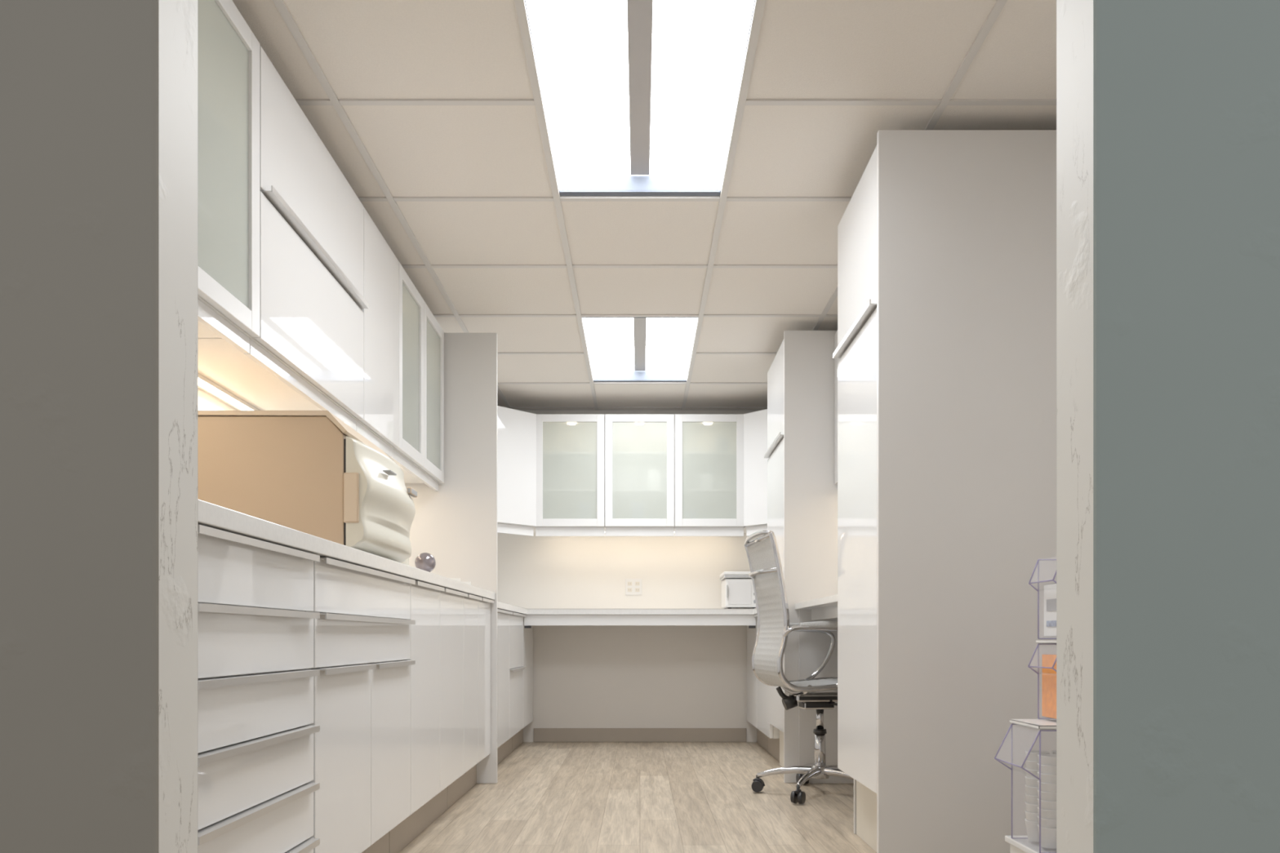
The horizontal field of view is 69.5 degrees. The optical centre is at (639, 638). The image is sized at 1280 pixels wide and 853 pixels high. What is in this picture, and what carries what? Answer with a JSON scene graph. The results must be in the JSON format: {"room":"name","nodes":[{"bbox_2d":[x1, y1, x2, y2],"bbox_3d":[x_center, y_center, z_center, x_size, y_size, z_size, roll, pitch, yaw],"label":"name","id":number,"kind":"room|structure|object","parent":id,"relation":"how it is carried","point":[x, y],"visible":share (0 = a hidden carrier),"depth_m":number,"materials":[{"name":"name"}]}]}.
{"room":"medical office workroom","nodes":[
{"label":"medical office workroom","id":0,"kind":"room"},
{"bbox_2d":[197,387,237,410],"bbox_3d":[-1.420,-0.570,3.970,0.100,2.600,5.259,0,0,0],"label":"wall","id":1,"kind":"structure","parent":0,"point":[206,402],"depth_m":2.94,"materials":[{"name":"white paint"}]},
{"bbox_2d":[197,0,259,353],"bbox_3d":[-1.173,-1.135,1.872,0.386,0.801,1.020,0,0,0],"label":"upper cabinet","id":2,"kind":"object","parent":1,"relation":"attached to","point":[228,51],"visible":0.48,"depth_m":2.36,"materials":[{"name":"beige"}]},
{"bbox_2d":[197,45,368,431],"bbox_3d":[-1.162,-1.135,2.833,0.408,0.801,0.889,0,0,0],"label":"upper cabinet","id":3,"kind":"object","parent":1,"relation":"attached to","point":[308,353],"visible":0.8,"depth_m":2.73,"materials":[{"name":"white paint"}]},
{"bbox_2d":[197,373,259,410],"bbox_3d":[-1.310,-0.767,2.830,0.040,0.015,0.820,0,0,0],"label":"under-cabinet light","id":4,"kind":"object","parent":3,"relation":"attached to","point":[202,381],"visible":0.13,"depth_m":2.89,"materials":[{"name":"beige plastic"}]},
{"bbox_2d":[355,208,399,457],"bbox_3d":[-1.173,-1.135,3.519,0.386,0.801,0.472,0,0,0],"label":"upper cabinet","id":5,"kind":"object","parent":1,"relation":"attached to","point":[380,425],"visible":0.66,"depth_m":3.49,"materials":[{"name":"white paint"}]},
{"bbox_2d":[390,262,444,491],"bbox_3d":[-1.173,-1.135,4.189,0.386,0.801,0.857,0,0,0],"label":"upper cabinet","id":6,"kind":"object","parent":1,"relation":"attached to","point":[420,455],"visible":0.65,"depth_m":4.39,"materials":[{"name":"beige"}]},
{"bbox_2d":[497,410,763,742],"bbox_3d":[0.000,-0.570,6.550,2.738,2.600,0.100,0,0,0],"label":"wall","id":7,"kind":"structure","parent":0,"point":[584,676],"depth_m":6.50,"materials":[{"name":"grey paint"}]},
{"bbox_2d":[497,405,536,536],"bbox_3d":[-1.027,-1.085,6.167,0.678,0.807,0.658,0,0,0],"label":"upper cabinet","id":8,"kind":"object","parent":7,"relation":"attached to","point":[516,428],"visible":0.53,"depth_m":6.01,"materials":[{"name":"white paint"}]},
{"bbox_2d":[535,413,604,536],"bbox_3d":[-0.466,-1.085,6.308,0.459,0.807,0.376,0,0,0],"label":"upper cabinet","id":9,"kind":"object","parent":7,"relation":"attached to","point":[571,447],"visible":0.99,"depth_m":6.20,"materials":[{"name":"beige glass"}]},
{"bbox_2d":[625,578,641,595],"bbox_3d":[-0.045,-0.362,6.495,0.116,0.114,0.008,0,0,0],"label":"power outlet","id":10,"kind":"object","parent":7,"relation":"attached to","point":[633,586],"visible":1,"depth_m":6.49,"materials":[{"name":"grey plastic"}]},
{"bbox_2d":[604,413,674,536],"bbox_3d":[-0.002,-1.085,6.308,0.459,0.807,0.376,0,0,0],"label":"upper cabinet","id":11,"kind":"object","parent":7,"relation":"attached to","point":[639,448],"visible":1,"depth_m":6.20,"materials":[{"name":"beige glass"}]},
{"bbox_2d":[533,728,746,742],"bbox_3d":[0.000,0.680,6.494,1.496,0.097,0.011,0,0,0],"label":"baseboard","id":12,"kind":"structure","parent":7,"relation":"attached to","point":[540,735],"depth_m":6.49,"materials":[{"name":"beige plastic"}]},
{"bbox_2d":[674,413,743,536],"bbox_3d":[0.461,-1.085,6.308,0.459,0.807,0.376,0,0,0],"label":"upper cabinet","id":13,"kind":"object","parent":7,"relation":"attached to","point":[708,448],"visible":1,"depth_m":6.27,"materials":[{"name":"beige glass"}]},
{"bbox_2d":[743,408,768,536],"bbox_3d":[1.027,-1.085,6.167,0.678,0.807,0.658,0,0,0],"label":"upper cabinet","id":14,"kind":"object","parent":7,"relation":"attached to","point":[755,424],"visible":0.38,"depth_m":6.05,"materials":[{"name":"white paint"}]},
{"bbox_2d":[399,742,876,852],"bbox_3d":[0.000,0.755,2.060,6.000,0.050,9.120,0,0,0],"label":"floor","id":15,"kind":"structure","parent":0,"point":[546,797],"depth_m":4.06,"materials":[{"name":"wood"}]},
{"bbox_2d":[197,524,319,852],"bbox_3d":[-1.048,0.270,1.817,0.636,0.919,0.611,0,0,0],"label":"base cabinet","id":16,"kind":"object","parent":15,"relation":"on","point":[255,597],"visible":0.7,"depth_m":1.79,"materials":[{"name":"white laminate"}]},
{"bbox_2d":[197,498,494,599],"bbox_3d":[-1.048,-0.211,2.991,0.639,0.038,3.293,0,0,0],"label":"countertop","id":17,"kind":"structure","parent":16,"relation":"on","point":[209,514],"depth_m":2.04,"materials":[{"name":"stone"}]},
{"bbox_2d":[197,410,417,563],"bbox_3d":[-1.018,-0.422,2.755,0.627,0.383,0.542,0,0,0],"label":"autoclave","id":18,"kind":"object","parent":17,"relation":"on","point":[308,472],"visible":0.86,"depth_m":2.49,"materials":[{"name":"beige plastic"}]},
{"bbox_2d":[400,557,408,565],"bbox_3d":[-0.829,-0.319,3.169,0.074,0.175,0.072,0,0,43],"label":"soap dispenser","id":19,"kind":"object","parent":17,"relation":"on","point":[406,562],"visible":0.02,"depth_m":3.16,"materials":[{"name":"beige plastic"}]},
{"bbox_2d":[414,552,435,572],"bbox_3d":[-0.795,-0.275,3.420,0.076,0.086,0.076,0,0,0],"label":"globe","id":20,"kind":"object","parent":17,"relation":"on","point":[426,562],"visible":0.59,"depth_m":3.39,"materials":[{"name":"silver metal"}]},
{"bbox_2d":[449,577,471,585],"bbox_3d":[-0.860,-0.244,4.075,0.180,0.026,0.250,0,0,0],"label":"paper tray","id":21,"kind":"object","parent":17,"relation":"on","point":[455,579],"visible":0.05,"depth_m":3.95,"materials":[{"name":"white plastic"}]},
{"bbox_2d":[304,557,415,852],"bbox_3d":[-1.048,0.270,2.575,0.636,0.919,0.886,0,0,0],"label":"base cabinet","id":22,"kind":"object","parent":15,"relation":"on","point":[362,633],"visible":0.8,"depth_m":2.48,"materials":[{"name":"white laminate"}]},
{"bbox_2d":[389,581,467,852],"bbox_3d":[-1.048,0.270,3.476,0.636,0.919,0.904,0,0,0],"label":"base cabinet","id":23,"kind":"object","parent":15,"relation":"on","point":[437,635],"visible":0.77,"depth_m":3.40,"materials":[{"name":"white laminate"}]},
{"bbox_2d":[404,333,497,783],"bbox_3d":[-1.044,-0.404,4.653,0.647,2.265,0.026,0,0,0],"label":"end panel","id":24,"kind":"object","parent":15,"relation":"on","point":[456,524],"visible":0.44,"depth_m":4.64,"materials":[{"name":"white laminate"}]},
{"bbox_2d":[447,594,493,808],"bbox_3d":[-1.048,0.270,4.284,0.636,0.919,0.699,0,0,0],"label":"base cabinet","id":25,"kind":"object","parent":15,"relation":"on","point":[477,610],"visible":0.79,"depth_m":4.25,"materials":[{"name":"white laminate"}]},
{"bbox_2d":[497,608,525,764],"bbox_3d":[-1.048,0.288,5.300,0.636,0.881,1.256,0,0,0],"label":"base cabinet","id":26,"kind":"object","parent":15,"relation":"on","point":[509,624],"visible":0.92,"depth_m":5.34,"materials":[{"name":"white laminate"}]},
{"bbox_2d":[497,601,756,614],"bbox_3d":[0.000,-0.172,5.582,2.734,0.035,1.829,0,0,0],"label":"countertop","id":27,"kind":"structure","parent":26,"relation":"on","point":[501,606],"depth_m":5.93,"materials":[{"name":"stone"}]},
{"bbox_2d":[524,614,755,628],"bbox_3d":[0.000,-0.109,5.960,1.492,0.088,0.060,0,0,0],"label":"apron","id":28,"kind":"object","parent":27,"relation":"attached to","point":[530,620],"visible":0.87,"depth_m":5.94,"materials":[{"name":"white laminate"}]},
{"bbox_2d":[720,571,755,608],"bbox_3d":[0.666,-0.314,6.195,0.236,0.245,0.330,0,0,0],"label":"printer","id":29,"kind":"object","parent":27,"relation":"on","point":[737,588],"visible":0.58,"depth_m":6.04,"materials":[{"name":"white plastic"}]},
{"bbox_2d":[512,616,533,751],"bbox_3d":[-1.058,0.288,6.206,0.616,0.881,0.544,0,0,0],"label":"base cabinet","id":30,"kind":"object","parent":15,"relation":"on","point":[517,739],"visible":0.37,"depth_m":6.17,"materials":[{"name":"white laminate"}]},
{"bbox_2d":[746,616,767,751],"bbox_3d":[1.058,0.288,6.206,0.616,0.881,0.544,0,0,0],"label":"base cabinet","id":31,"kind":"object","parent":15,"relation":"on","point":[762,739],"visible":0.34,"depth_m":6.21,"materials":[{"name":"white laminate"}]},
{"bbox_2d":[754,613,779,762],"bbox_3d":[1.048,0.288,5.633,0.636,0.881,0.591,0,0,0],"label":"base cabinet","id":32,"kind":"object","parent":15,"relation":"on","point":[772,733],"visible":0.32,"depth_m":5.64,"materials":[{"name":"white laminate"}]},
{"bbox_2d":[764,339,783,767],"bbox_3d":[1.040,-0.404,5.006,0.653,2.265,0.644,0,0,0],"label":"tall cabinet","id":33,"kind":"object","parent":15,"relation":"on","point":[775,452],"visible":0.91,"depth_m":4.99,"materials":[{"name":"white laminate"}]},
{"bbox_2d":[743,529,853,804],"bbox_3d":[0.830,0.120,4.329,0.633,1.214,0.597,0,0,-6],"label":"office chair","id":34,"kind":"object","parent":15,"relation":"on","point":[774,626],"visible":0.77,"depth_m":4.26,"materials":[{"name":"white leather"}]},
{"bbox_2d":[783,330,837,782],"bbox_3d":[1.048,-0.412,4.670,0.638,2.283,0.020,0,0,0],"label":"end panel","id":35,"kind":"object","parent":15,"relation":"on","point":[810,489],"visible":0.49,"depth_m":4.66,"materials":[{"name":"white laminate"}]},
{"bbox_2d":[795,594,856,834],"bbox_3d":[1.073,0.277,4.048,0.587,0.904,1.215,0,0,0],"label":"built-in desk","id":36,"kind":"object","parent":15,"relation":"on","point":[813,646],"visible":0.24,"depth_m":4.64,"materials":[{"name":"laminate"}]},
{"bbox_2d":[832,146,876,852],"bbox_3d":[1.040,-0.404,3.139,0.653,2.265,0.587,0,0,0],"label":"tall cabinet","id":37,"kind":"object","parent":15,"relation":"on","point":[856,349],"visible":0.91,"depth_m":3.10,"materials":[{"name":"white laminate"}]},
{"bbox_2d":[876,129,1056,852],"bbox_3d":[1.048,-0.412,2.832,0.638,2.283,0.020,0,0,0],"label":"end panel","id":38,"kind":"object","parent":15,"relation":"on","point":[966,219],"visible":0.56,"depth_m":2.82,"materials":[{"name":"white laminate"}]},
{"bbox_2d":[1004,835,1056,852],"bbox_3d":[1.163,0.628,2.340,0.375,0.202,0.260,0,0,0],"label":"stand","id":39,"kind":"object","parent":15,"relation":"on","point":[1016,846],"visible":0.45,"depth_m":2.37,"materials":[{"name":"white paint"}]},
{"bbox_2d":[994,719,1056,852],"bbox_3d":[1.074,0.369,2.335,0.292,0.314,0.180,0,0,0],"label":"dispenser","id":40,"kind":"object","parent":39,"relation":"on","point":[1040,770],"visible":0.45,"depth_m":2.30,"materials":[{"name":"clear plastic"}]},
{"bbox_2d":[1027,640,1056,719],"bbox_3d":[1.116,0.107,2.340,0.208,0.208,0.150,0,0,0],"label":"dispenser","id":41,"kind":"object","parent":40,"relation":"on","point":[1049,661],"visible":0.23,"depth_m":2.37,"materials":[{"name":"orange plastic"}]},
{"bbox_2d":[1028,559,1056,639],"bbox_3d":[1.112,-0.102,2.340,0.196,0.210,0.144,0,0,0],"label":"dispenser","id":42,"kind":"object","parent":41,"relation":"on","point":[1050,589],"visible":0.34,"depth_m":2.37,"materials":[{"name":"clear plastic"}]},
{"bbox_2d":[0,0,1279,852],"bbox_3d":[0.000,-0.570,1.280,6.000,2.600,0.120,0,0,0],"label":"wall","id":43,"kind":"structure","parent":0,"point":[1168,111],"depth_m":1.22,"materials":[{"name":"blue paint"}]},
{"bbox_2d":[231,0,1056,410],"bbox_3d":[0.000,-1.707,3.920,2.738,0.206,5.158,0,0,0],"label":"ceiling","id":44,"kind":"structure","parent":0,"point":[432,113],"depth_m":3.07,"materials":[{"name":"tile"}]},
{"bbox_2d":[524,0,755,195],"bbox_3d":[0.000,-1.663,2.768,0.592,0.103,1.200,0,0,0],"label":"recessed light","id":45,"kind":"object","parent":44,"relation":"in","point":[640,97],"visible":1,"depth_m":2.77,"materials":[{"name":"white plastic"}]},
{"bbox_2d":[582,316,697,382],"bbox_3d":[0.000,-1.663,5.208,0.592,0.103,1.200,0,0,0],"label":"recessed light","id":46,"kind":"object","parent":44,"relation":"in","point":[638,347],"visible":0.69,"depth_m":5.24,"materials":[{"name":"white plastic"}]},
{"bbox_3d":[1.420,-0.570,3.971,0.100,2.600,5.259,0,0,0],"label":"wall","id":47,"kind":"structure","parent":0,"visible":0},
{"bbox_2d":[834,330,839,484],"bbox_3d":[1.173,-1.135,4.048,0.386,0.801,1.211,0,0,0],"label":"upper cabinet","id":48,"kind":"object","parent":47,"relation":"attached to","point":[836,360],"visible":0.11,"depth_m":4.61,"materials":[{"name":"white paint"}]}
]}

